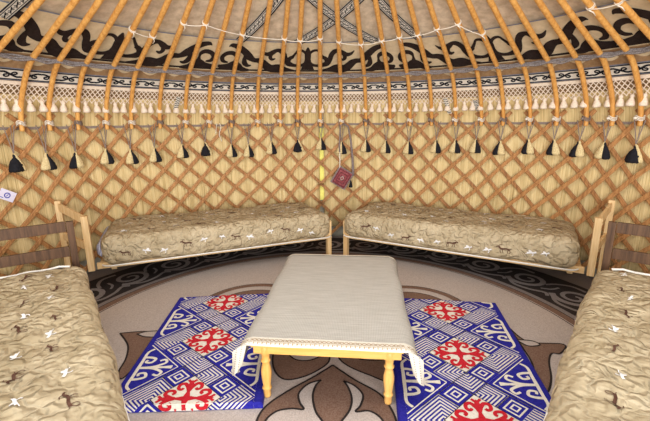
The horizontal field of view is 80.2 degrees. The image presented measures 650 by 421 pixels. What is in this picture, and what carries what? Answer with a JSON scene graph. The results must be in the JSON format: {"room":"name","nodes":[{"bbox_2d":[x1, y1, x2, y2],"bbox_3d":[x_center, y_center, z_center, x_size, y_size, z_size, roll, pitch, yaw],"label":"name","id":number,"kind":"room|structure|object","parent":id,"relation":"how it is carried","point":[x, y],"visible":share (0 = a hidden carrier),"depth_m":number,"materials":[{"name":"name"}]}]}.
{"room":"traditional dwelling","nodes":[
{"label":"traditional dwelling","id":0,"kind":"room"},
{"bbox_2d":[3,0,613,116],"bbox_3d":[-0.012,-1.367,2.814,6.064,1.289,3.766,-1,13,0],"label":"ceiling","id":1,"kind":"structure","parent":0,"point":[170,23],"depth_m":3.24,"materials":[{"name":"fabric"}]},
{"bbox_2d":[0,0,31,19],"bbox_3d":[-1.919,-1.344,2.456,0.422,0.194,0.094,3,14,16],"label":"strap","id":2,"kind":"object","parent":1,"relation":"attached to","point":[13,7],"visible":1,"depth_m":2.50,"materials":[{"name":"white fabric"}]},
{"bbox_2d":[236,0,283,41],"bbox_3d":[-0.511,-1.687,3.298,0.127,0.347,0.820,-12,17,-41],"label":"strap","id":3,"kind":"object","parent":1,"relation":"attached to","point":[259,21],"visible":0.67,"depth_m":3.40,"materials":[{"name":"white fabric"}]},
{"bbox_2d":[0,73,649,103],"bbox_3d":[-0.009,-0.987,3.106,5.907,0.209,3.211,-1,13,0],"label":"band","id":4,"kind":"object","parent":1,"relation":"attached to","point":[4,90],"visible":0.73,"depth_m":3.96,"materials":[{"name":"white fabric"}]},
{"bbox_2d":[0,61,649,91],"bbox_3d":[-0.014,-1.093,3.019,5.678,0.087,3.112,-1,13,0],"label":"band","id":5,"kind":"object","parent":1,"relation":"attached to","point":[6,73],"visible":0.83,"depth_m":3.86,"materials":[{"name":"white fabric"}]},
{"bbox_2d":[0,44,649,82],"bbox_3d":[-0.021,-1.179,2.958,5.542,0.114,3.068,-1,13,0],"label":"strip","id":6,"kind":"object","parent":1,"relation":"attached to","point":[620,59],"visible":0.44,"depth_m":3.76,"materials":[{"name":"tan felt"},{"name":"black felt"}]},
{"bbox_2d":[0,0,649,72],"bbox_3d":[-0.009,-1.050,1.709,5.238,0.226,5.234,-1,13,0],"label":"band","id":7,"kind":"object","parent":1,"relation":"attached to","point":[29,36],"visible":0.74,"depth_m":3.43,"materials":[{"name":"beige fabric"}]},
{"bbox_2d":[294,0,363,43],"bbox_3d":[0.101,-1.709,3.356,0.167,0.357,1.052,-12,17,-40],"label":"strap","id":8,"kind":"object","parent":1,"relation":"attached to","point":[348,8],"visible":0.67,"depth_m":3.48,"materials":[{"name":"white fabric"}]},
{"bbox_2d":[307,0,377,42],"bbox_3d":[0.095,-1.706,3.358,1.017,0.356,0.161,-12,18,-42],"label":"strap","id":9,"kind":"object","parent":1,"relation":"attached to","point":[327,11],"visible":0.8,"depth_m":3.48,"materials":[{"name":"white fabric"}]},
{"bbox_2d":[372,0,423,39],"bbox_3d":[0.556,-1.694,3.275,0.839,0.348,0.131,-12,17,-41],"label":"strap","id":10,"kind":"object","parent":1,"relation":"attached to","point":[384,6],"visible":0.61,"depth_m":3.37,"materials":[{"name":"white fabric"}]},
{"bbox_2d":[56,117,596,276],"bbox_3d":[0.000,0.004,3.152,6.174,1.575,3.834,-1,13,0],"label":"wall","id":11,"kind":"structure","parent":0,"point":[339,232],"depth_m":4.81,"materials":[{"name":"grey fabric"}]},
{"bbox_2d":[0,94,319,275],"bbox_3d":[-1.928,-0.203,3.411,1.225,1.594,4.748,9,16,36],"label":"screen","id":12,"kind":"object","parent":11,"relation":"attached to","point":[16,215],"visible":0.58,"depth_m":4.17,"materials":[{"name":"beige wicker"}]},
{"bbox_2d":[319,128,323,199],"bbox_3d":[-0.032,-0.587,4.944,0.149,0.920,0.002,-1,13,0],"label":"cloth","id":13,"kind":"object","parent":11,"relation":"attached to","point":[321,152],"visible":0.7,"depth_m":4.96,"materials":[{"name":"beige fabric"}]},
{"bbox_2d":[323,88,649,272],"bbox_3d":[1.896,-0.240,3.425,1.252,1.594,4.792,-10,16,-37],"label":"screen","id":14,"kind":"object","parent":11,"relation":"attached to","point":[566,172],"visible":0.42,"depth_m":4.19,"materials":[{"name":"beige wicker"}]},
{"bbox_2d":[87,236,593,289],"bbox_3d":[0.009,1.063,2.196,6.600,0.060,6.600,-1,13,0],"label":"floor","id":15,"kind":"structure","parent":0,"point":[579,279],"depth_m":3.88,"materials":[{"name":"grey carpet"}]},
{"bbox_2d":[0,113,323,276],"bbox_3d":[-1.663,-0.213,4.009,3.756,1.549,0.692,-11,17,-38],"label":"lattice","id":16,"kind":"object","parent":15,"relation":"on","point":[64,136],"visible":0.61,"depth_m":4.11,"materials":[{"name":"brown wood"}]},
{"bbox_2d":[0,188,16,202],"bbox_3d":[-2.659,-0.127,3.228,0.008,0.136,0.147,6,14,25],"label":"card","id":17,"kind":"object","parent":16,"relation":"attached to","point":[7,195],"visible":1,"depth_m":3.23,"materials":[{"name":"white paper"}]},
{"bbox_2d":[0,0,45,52],"bbox_3d":[-1.737,-1.198,2.468,2.152,1.376,0.073,5,14,23],"label":"pole","id":18,"kind":"object","parent":16,"relation":"attached to","point":[36,4],"visible":1,"depth_m":2.57,"materials":[{"name":"orange wood"}]},
{"bbox_2d":[15,0,79,130],"bbox_3d":[-1.656,-1.235,2.623,2.152,1.377,0.073,7,15,28],"label":"pole","id":19,"kind":"object","parent":16,"relation":"attached to","point":[72,4],"visible":0.99,"depth_m":2.92,"materials":[{"name":"orange wood"}]},
{"bbox_2d":[2,125,26,172],"bbox_3d":[-2.600,-0.513,3.227,0.084,0.390,0.131,6,15,27],"label":"tassel","id":20,"kind":"object","parent":19,"relation":"hanging from","point":[15,165],"visible":1,"depth_m":3.22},
{"bbox_2d":[44,0,103,130],"bbox_3d":[-1.592,-1.259,2.725,2.152,1.377,0.073,8,16,33],"label":"pole","id":21,"kind":"object","parent":16,"relation":"attached to","point":[96,4],"visible":0.99,"depth_m":3.05,"materials":[{"name":"orange wood"}]},
{"bbox_2d":[35,125,56,170],"bbox_3d":[-2.482,-0.555,3.428,0.066,0.400,0.128,8,15,31],"label":"tassel","id":22,"kind":"object","parent":21,"relation":"hanging from","point":[47,163],"visible":1,"depth_m":3.43,"materials":[{"name":"beige fabric"}]},
{"bbox_2d":[74,0,127,129],"bbox_3d":[-1.504,-1.288,2.845,2.152,1.377,0.073,10,16,37],"label":"pole","id":23,"kind":"object","parent":16,"relation":"attached to","point":[121,3],"visible":0.98,"depth_m":3.15,"materials":[{"name":"orange wood"}]},
{"bbox_2d":[66,125,84,168],"bbox_3d":[-2.352,-0.596,3.614,0.066,0.407,0.128,9,16,36],"label":"tassel","id":24,"kind":"object","parent":23,"relation":"hanging from","point":[76,162],"visible":1,"depth_m":3.62,"materials":[{"name":"fabric"}]},
{"bbox_2d":[102,0,151,129],"bbox_3d":[-1.401,-1.316,2.964,2.153,1.377,0.073,11,18,42],"label":"pole","id":25,"kind":"object","parent":16,"relation":"attached to","point":[146,3],"visible":0.99,"depth_m":3.29,"materials":[{"name":"orange wood"}]},
{"bbox_2d":[97,124,114,163],"bbox_3d":[-2.177,-0.652,3.819,0.066,0.392,0.131,11,17,41],"label":"tassel","id":26,"kind":"object","parent":25,"relation":"hanging from","point":[106,158],"visible":1,"depth_m":3.82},
{"bbox_2d":[128,25,155,43],"bbox_3d":[-1.496,-1.435,3.153,0.070,0.104,0.234,8,15,33],"label":"cord","id":27,"kind":"object","parent":25,"relation":"attached to","point":[130,30],"visible":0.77,"depth_m":3.11,"materials":[{"name":"white fabric"}]},
{"bbox_2d":[128,0,171,128],"bbox_3d":[-1.292,-1.341,3.069,0.073,1.377,2.153,-12,17,-41],"label":"pole","id":28,"kind":"object","parent":16,"relation":"attached to","point":[166,4],"visible":0.97,"depth_m":3.40,"materials":[{"name":"orange wood"}]},
{"bbox_2d":[123,124,138,163],"bbox_3d":[-2.011,-0.682,3.985,0.128,0.411,0.066,-12,18,-42],"label":"tassel","id":29,"kind":"object","parent":28,"relation":"hanging from","point":[131,158],"visible":1,"depth_m":3.99,"materials":[{"name":"beige fabric"}]},
{"bbox_2d":[157,0,194,128],"bbox_3d":[-1.152,-1.369,3.183,0.073,1.377,2.152,-10,16,-35],"label":"pole","id":30,"kind":"object","parent":16,"relation":"attached to","point":[190,3],"visible":0.98,"depth_m":3.50,"materials":[{"name":"orange wood"}]},
{"bbox_2d":[148,124,161,161],"bbox_3d":[-1.834,-0.720,4.134,0.131,0.408,0.066,-11,16,-37],"label":"tassel","id":31,"kind":"object","parent":30,"relation":"hanging from","point":[155,156],"visible":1,"depth_m":4.14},
{"bbox_2d":[182,0,215,127],"bbox_3d":[-1.010,-1.392,3.278,0.073,1.377,2.152,-8,15,-30],"label":"pole","id":32,"kind":"object","parent":16,"relation":"attached to","point":[211,4],"visible":0.96,"depth_m":3.59,"materials":[{"name":"orange wood"}]},
{"bbox_2d":[176,123,188,157],"bbox_3d":[-1.598,-0.772,4.297,0.131,0.383,0.066,-9,15,-32],"label":"tassel","id":33,"kind":"object","parent":32,"relation":"hanging from","point":[182,152],"visible":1,"depth_m":4.30,"materials":[{"name":"beige fabric"}]},
{"bbox_2d":[206,0,234,127],"bbox_3d":[-0.853,-1.413,3.363,0.073,1.376,2.152,-7,15,-26],"label":"pole","id":34,"kind":"object","parent":16,"relation":"attached to","point":[230,2],"visible":0.98,"depth_m":3.67,"materials":[{"name":"orange wood"}]},
{"bbox_2d":[200,123,212,155],"bbox_3d":[-1.369,-0.809,4.426,0.131,0.373,0.084,-7,15,-27],"label":"tassel","id":35,"kind":"object","parent":34,"relation":"hanging from","point":[206,151],"visible":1,"depth_m":4.42,"materials":[{"name":"black fabric"}]},
{"bbox_2d":[229,0,251,127],"bbox_3d":[-0.703,-1.429,3.428,0.073,1.376,2.152,-6,14,-21],"label":"pole","id":36,"kind":"object","parent":16,"relation":"attached to","point":[248,2],"visible":0.99,"depth_m":3.72,"materials":[{"name":"orange wood"}]},
{"bbox_2d":[226,123,237,156],"bbox_3d":[-1.109,-0.826,4.547,0.131,0.399,0.066,-6,14,-21],"label":"tassel","id":37,"kind":"object","parent":36,"relation":"hanging from","point":[231,152],"visible":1,"depth_m":4.55,"materials":[{"name":"beige fabric"}]},
{"bbox_2d":[180,20,322,45],"bbox_3d":[-0.629,-1.581,3.459,1.264,0.145,0.190,-6,14,-21],"label":"cord","id":38,"kind":"object","parent":36,"relation":"attached to","point":[184,25],"visible":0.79,"depth_m":3.47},
{"bbox_2d":[255,0,272,126],"bbox_3d":[-0.532,-1.443,3.484,0.073,1.376,2.152,-4,13,-15],"label":"pole","id":39,"kind":"object","parent":16,"relation":"attached to","point":[269,2],"visible":1,"depth_m":3.78,"materials":[{"name":"orange wood"}]},
{"bbox_2d":[243,123,253,156],"bbox_3d":[-0.921,-0.840,4.615,0.131,0.406,0.066,-5,14,-18],"label":"tassel","id":40,"kind":"object","parent":39,"relation":"hanging from","point":[248,152],"visible":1,"depth_m":4.62,"materials":[{"name":"beige fabric"}]},
{"bbox_2d":[277,0,290,126],"bbox_3d":[-0.364,-1.454,3.523,0.073,1.377,2.152,-3,13,-10],"label":"pole","id":41,"kind":"object","parent":16,"relation":"attached to","point":[287,2],"visible":1,"depth_m":3.84,"materials":[{"name":"orange wood"}]},
{"bbox_2d":[266,123,276,153],"bbox_3d":[-0.655,-0.872,4.683,0.131,0.379,0.066,-3,13,-12],"label":"tassel","id":42,"kind":"object","parent":41,"relation":"hanging from","point":[271,149],"visible":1,"depth_m":4.69,"materials":[{"name":"beige fabric"}]},
{"bbox_2d":[295,0,304,126],"bbox_3d":[-0.228,-1.460,3.543,0.073,1.377,2.152,-2,13,-6],"label":"pole","id":43,"kind":"object","parent":16,"relation":"attached to","point":[301,2],"visible":1,"depth_m":3.83,"materials":[{"name":"orange wood"}]},
{"bbox_2d":[293,123,303,151],"bbox_3d":[-0.328,-0.896,4.734,0.131,0.361,0.084,-2,13,-6],"label":"tassel","id":44,"kind":"object","parent":43,"relation":"hanging from","point":[298,147],"visible":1,"depth_m":4.74,"materials":[{"name":"black fabric"}]},
{"bbox_2d":[317,0,322,126],"bbox_3d":[-0.035,-1.464,3.555,0.073,1.377,2.152,-1,13,-1],"label":"pole","id":45,"kind":"object","parent":16,"relation":"attached to","point":[319,2],"visible":1,"depth_m":3.87,"materials":[{"name":"orange wood"}]},
{"bbox_2d":[316,122,325,149],"bbox_3d":[-0.052,-0.912,4.749,0.131,0.340,0.066,-1,13,-1],"label":"tassel","id":46,"kind":"object","parent":45,"relation":"hanging from","point":[320,145],"visible":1,"depth_m":4.75,"materials":[{"name":"beige fabric"}]},
{"bbox_2d":[89,238,587,420],"bbox_3d":[-0.022,0.934,2.587,5.100,0.016,5.100,-1,13,0],"label":"carpet","id":47,"kind":"object","parent":15,"relation":"on","point":[540,309],"visible":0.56,"depth_m":3.25,"materials":[{"name":"beige carpet"}]},
{"bbox_2d":[0,221,129,420],"bbox_3d":[-1.529,0.708,1.806,0.907,0.802,2.166,-10,16,-34],"label":"daybed","id":48,"kind":"object","parent":47,"relation":"on","point":[58,362],"visible":1,"depth_m":1.75,"materials":[{"name":"beige fabric"}]},
{"bbox_2d":[54,200,331,271],"bbox_3d":[-1.262,0.187,4.081,2.613,0.790,0.845,-6,14,-22],"label":"daybed","id":49,"kind":"object","parent":47,"relation":"on","point":[126,241],"visible":0.99,"depth_m":3.79,"materials":[{"name":"beige fabric"}]},
{"bbox_2d":[121,294,267,412],"bbox_3d":[-0.788,0.891,2.687,0.833,0.046,1.355,-1,13,-3],"label":"floor mat","id":50,"kind":"object","parent":47,"relation":"on","point":[186,365],"visible":0.84,"depth_m":2.37,"materials":[{"name":"blue fabric"}]},
{"bbox_2d":[251,346,403,404],"bbox_3d":[0.069,0.719,2.706,0.800,0.350,1.380,1,13,5],"label":"table","id":51,"kind":"object","parent":47,"relation":"on","point":[389,357],"visible":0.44,"depth_m":2.04,"materials":[{"name":"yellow wood"}]},
{"bbox_2d":[232,254,423,385],"bbox_3d":[0.070,0.637,2.670,1.008,0.201,1.449,1,13,5],"label":"tablecloth","id":52,"kind":"object","parent":51,"relation":"on","point":[316,301],"visible":1,"depth_m":2.37,"materials":[{"name":"beige fabric"}]},
{"bbox_2d":[393,298,550,420],"bbox_3d":[0.869,0.933,2.442,0.878,0.046,1.611,1,13,7],"label":"floor mat","id":53,"kind":"object","parent":47,"relation":"on","point":[476,368],"visible":0.89,"depth_m":2.28,"materials":[{"name":"blue fabric"}]},
{"bbox_2d":[343,199,614,276],"bbox_3d":[1.440,0.182,3.999,2.458,0.790,0.842,7,15,29],"label":"daybed","id":54,"kind":"object","parent":47,"relation":"on","point":[536,241],"visible":1,"depth_m":3.67,"materials":[{"name":"beige fabric"}]},
{"bbox_2d":[543,221,649,420],"bbox_3d":[1.587,0.707,1.689,0.907,0.802,2.166,10,17,38],"label":"daybed","id":55,"kind":"object","parent":47,"relation":"on","point":[603,374],"visible":1,"depth_m":1.66,"materials":[{"name":"beige fabric"}]},
{"bbox_2d":[317,107,649,276],"bbox_3d":[1.657,-0.231,3.959,3.960,1.548,0.773,10,17,38],"label":"lattice","id":56,"kind":"object","parent":15,"relation":"on","point":[571,131],"visible":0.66,"depth_m":4.12,"materials":[{"name":"brown wood"}]},
{"bbox_2d":[0,122,645,129],"bbox_3d":[-0.007,-0.790,3.582,5.932,0.024,2.489,-1,13,0],"label":"band","id":57,"kind":"object","parent":56,"relation":"attached to","point":[442,123],"visible":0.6,"depth_m":4.19,"materials":[{"name":"grey fabric"}]},
{"bbox_2d":[334,0,343,124],"bbox_3d":[0.127,-1.465,3.550,0.073,1.377,2.152,0,13,4],"label":"pole","id":58,"kind":"object","parent":56,"relation":"attached to","point":[336,2],"visible":0.98,"depth_m":3.87,"materials":[{"name":"orange wood"}]},
{"bbox_2d":[0,74,649,113],"bbox_3d":[-0.008,-0.941,3.115,5.655,0.238,3.186,-1,13,0],"label":"fringe","id":59,"kind":"object","parent":58,"relation":"hanging from","point":[620,102],"visible":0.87,"depth_m":3.93,"materials":[{"name":"fabric"}]},
{"bbox_2d":[173,97,180,109],"bbox_3d":[-1.583,-1.144,4.133,0.106,0.132,0.045,9,16,35],"label":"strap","id":60,"kind":"object","parent":59,"relation":"hanging from","point":[177,101],"visible":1,"depth_m":4.13,"materials":[{"name":"white fabric"}]},
{"bbox_2d":[443,98,451,113],"bbox_3d":[1.359,-1.161,4.289,0.122,0.160,0.044,-9,16,-33],"label":"strap","id":61,"kind":"object","parent":59,"relation":"hanging from","point":[446,103],"visible":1,"depth_m":4.28,"materials":[{"name":"white fabric"}]},
{"bbox_2d":[473,100,478,110],"bbox_3d":[1.625,-1.124,4.137,0.091,0.112,0.043,-7,15,-28],"label":"strap","id":62,"kind":"object","parent":59,"relation":"hanging from","point":[475,102],"visible":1,"depth_m":4.13,"materials":[{"name":"white fabric"}]},
{"bbox_2d":[0,46,649,78],"bbox_3d":[-0.011,-1.250,3.265,5.075,0.056,2.061,-1,13,0],"label":"rope","id":63,"kind":"object","parent":58,"relation":"attached to","point":[16,57],"visible":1,"depth_m":3.62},
{"bbox_2d":[336,122,346,153],"bbox_3d":[0.204,-0.888,4.748,0.131,0.391,0.066,0,13,4],"label":"tassel","id":64,"kind":"object","parent":58,"relation":"hanging from","point":[342,147],"visible":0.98,"depth_m":4.75,"materials":[{"name":"beige fabric"}]},
{"bbox_2d":[330,123,354,189],"bbox_3d":[0.214,-0.658,4.768,0.306,0.824,0.067,0,13,4],"label":"woven bag","id":65,"kind":"object","parent":56,"relation":"hanging from","point":[342,177],"visible":1,"depth_m":4.79,"materials":[{"name":"red fabric"}]},
{"bbox_2d":[353,0,368,125],"bbox_3d":[0.317,-1.461,3.527,0.073,1.377,2.152,2,13,9],"label":"pole","id":66,"kind":"object","parent":56,"relation":"attached to","point":[356,2],"visible":1,"depth_m":3.82,"materials":[{"name":"orange wood"}]},
{"bbox_2d":[360,122,370,151],"bbox_3d":[0.499,-0.895,4.709,0.131,0.366,0.066,2,13,10],"label":"tassel","id":67,"kind":"object","parent":66,"relation":"hanging from","point":[365,147],"visible":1,"depth_m":4.71,"materials":[{"name":"beige fabric"}]},
{"bbox_2d":[373,0,392,125],"bbox_3d":[0.498,-1.453,3.487,0.073,1.377,2.152,3,13,15],"label":"pole","id":68,"kind":"object","parent":56,"relation":"attached to","point":[389,119],"visible":1,"depth_m":3.83,"materials":[{"name":"orange wood"}]},
{"bbox_2d":[380,122,390,152],"bbox_3d":[0.734,-0.880,4.661,0.131,0.377,0.066,3,13,14],"label":"tassel","id":69,"kind":"object","parent":68,"relation":"hanging from","point":[385,148],"visible":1,"depth_m":4.67,"materials":[{"name":"beige fabric"}]},
{"bbox_2d":[389,0,412,125],"bbox_3d":[0.645,-1.443,3.440,0.073,1.376,2.152,4,14,19],"label":"pole","id":70,"kind":"object","parent":56,"relation":"attached to","point":[391,2],"visible":1,"depth_m":3.79,"materials":[{"name":"orange wood"}]},
{"bbox_2d":[403,121,413,153],"bbox_3d":[0.993,-0.860,4.583,0.131,0.384,0.066,4,14,19],"label":"tassel","id":71,"kind":"object","parent":70,"relation":"hanging from","point":[408,149],"visible":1,"depth_m":4.59,"materials":[{"name":"beige fabric"}]},
{"bbox_2d":[406,0,433,125],"bbox_3d":[0.789,-1.431,3.382,0.073,1.376,2.152,5,14,24],"label":"pole","id":72,"kind":"object","parent":56,"relation":"attached to","point":[409,2],"visible":0.98,"depth_m":3.69,"materials":[{"name":"orange wood"}]},
{"bbox_2d":[430,121,440,152],"bbox_3d":[1.285,-0.844,4.460,0.131,0.365,0.066,6,14,25],"label":"tassel","id":73,"kind":"object","parent":72,"relation":"hanging from","point":[435,148],"visible":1,"depth_m":4.46,"materials":[{"name":"beige fabric"}]},
{"bbox_2d":[425,0,457,125],"bbox_3d":[0.941,-1.415,3.304,0.073,1.377,2.152,7,15,29],"label":"pole","id":74,"kind":"object","parent":56,"relation":"attached to","point":[429,3],"visible":0.98,"depth_m":3.62,"materials":[{"name":"orange wood"}]},
{"bbox_2d":[336,19,485,49],"bbox_3d":[0.733,-1.565,3.465,1.318,0.162,0.195,5,14,24],"label":"cord","id":75,"kind":"object","parent":74,"relation":"attached to","point":[458,25],"visible":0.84,"depth_m":3.44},
{"bbox_2d":[449,121,460,153],"bbox_3d":[1.475,-0.826,4.360,0.131,0.359,0.066,7,15,30],"label":"tassel","id":76,"kind":"object","parent":74,"relation":"hanging from","point":[454,148],"visible":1,"depth_m":4.36,"materials":[{"name":"beige fabric"}]},
{"bbox_2d":[446,0,484,125],"bbox_3d":[1.091,-1.394,3.209,0.073,1.377,2.152,8,16,34],"label":"pole","id":77,"kind":"object","parent":56,"relation":"attached to","point":[450,3],"visible":0.99,"depth_m":3.55,"materials":[{"name":"orange wood"}]},
{"bbox_2d":[469,121,480,152],"bbox_3d":[1.661,-0.805,4.244,0.131,0.351,0.066,8,16,34],"label":"tassel","id":78,"kind":"object","parent":77,"relation":"hanging from","point":[475,147],"visible":1,"depth_m":4.24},
{"bbox_2d":[464,0,506,125],"bbox_3d":[1.205,-1.375,3.123,0.072,1.377,2.152,10,17,38],"label":"pole","id":79,"kind":"object","parent":56,"relation":"attached to","point":[469,4],"visible":0.97,"depth_m":3.48,"materials":[{"name":"orange wood"}]},
{"bbox_2d":[492,121,506,154],"bbox_3d":[1.857,-0.768,4.101,0.128,0.362,0.066,10,17,38],"label":"tassel","id":80,"kind":"object","parent":79,"relation":"hanging from","point":[499,149],"visible":1,"depth_m":4.10,"materials":[{"name":"beige fabric"}]},
{"bbox_2d":[486,0,532,125],"bbox_3d":[1.315,-1.354,3.025,0.072,1.377,2.152,12,18,44],"label":"pole","id":81,"kind":"object","parent":56,"relation":"attached to","point":[491,3],"visible":0.98,"depth_m":3.34,"materials":[{"name":"orange wood"}]},
{"bbox_2d":[521,121,534,153],"bbox_3d":[2.069,-0.738,3.911,0.123,0.338,0.066,12,18,43],"label":"tassel","id":82,"kind":"object","parent":81,"relation":"hanging from","point":[527,148],"visible":1,"depth_m":3.91,"materials":[{"name":"beige fabric"}]},
{"bbox_2d":[509,0,560,125],"bbox_3d":[1.423,-1.329,2.913,2.152,1.377,0.072,-11,17,-39],"label":"pole","id":83,"kind":"object","parent":56,"relation":"attached to","point":[556,118],"visible":0.96,"depth_m":3.25,"materials":[{"name":"orange wood"}]},
{"bbox_2d":[546,120,560,154],"bbox_3d":[2.229,-0.702,3.742,0.066,0.335,0.123,-11,17,-39],"label":"tassel","id":84,"kind":"object","parent":83,"relation":"hanging from","point":[553,149],"visible":1,"depth_m":3.74,"materials":[{"name":"beige fabric"}]},
{"bbox_2d":[534,0,590,125],"bbox_3d":[1.524,-1.301,2.790,2.152,1.377,0.072,-10,16,-34],"label":"pole","id":85,"kind":"object","parent":56,"relation":"attached to","point":[540,3],"visible":0.98,"depth_m":3.12,"materials":[{"name":"orange wood"}]},
{"bbox_2d":[569,120,584,156],"bbox_3d":[2.357,-0.664,3.585,0.066,0.341,0.128,-10,16,-35],"label":"tassel","id":86,"kind":"object","parent":85,"relation":"hanging from","point":[577,150],"visible":1,"depth_m":3.58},
{"bbox_2d":[556,0,617,125],"bbox_3d":[1.597,-1.277,2.683,2.152,1.377,0.072,-8,15,-30],"label":"pole","id":87,"kind":"object","parent":56,"relation":"attached to","point":[565,6],"visible":0.99,"depth_m":3.01,"materials":[{"name":"orange wood"}]},
{"bbox_2d":[594,120,610,159],"bbox_3d":[2.475,-0.625,3.417,0.066,0.344,0.131,-9,15,-31],"label":"tassel","id":88,"kind":"object","parent":87,"relation":"hanging from","point":[602,152],"visible":1,"depth_m":3.41,"materials":[{"name":"beige fabric"}]},
{"bbox_2d":[581,0,645,125],"bbox_3d":[1.662,-1.252,2.574,2.152,1.376,0.073,-7,15,-27],"label":"pole","id":89,"kind":"object","parent":56,"relation":"attached to","point":[600,17],"visible":0.98,"depth_m":2.91,"materials":[{"name":"orange wood"}]},
{"bbox_2d":[586,0,625,15],"bbox_3d":[1.875,-1.340,2.465,0.127,0.121,0.385,-4,13,-13],"label":"cord","id":90,"kind":"object","parent":89,"relation":"attached to","point":[622,1],"visible":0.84,"depth_m":2.52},
{"bbox_2d":[624,120,645,163],"bbox_3d":[2.597,-0.571,3.212,0.084,0.359,0.131,-7,15,-27],"label":"tassel","id":91,"kind":"object","parent":89,"relation":"hanging from","point":[634,155],"visible":1,"depth_m":3.21,"materials":[{"name":"black fabric"}]},
{"bbox_2d":[613,0,649,39],"bbox_3d":[1.729,-1.221,2.438,2.152,1.376,0.072,-6,14,-22],"label":"pole","id":92,"kind":"object","parent":56,"relation":"attached to","point":[629,11],"visible":0.94,"depth_m":2.55,"materials":[{"name":"orange wood"}]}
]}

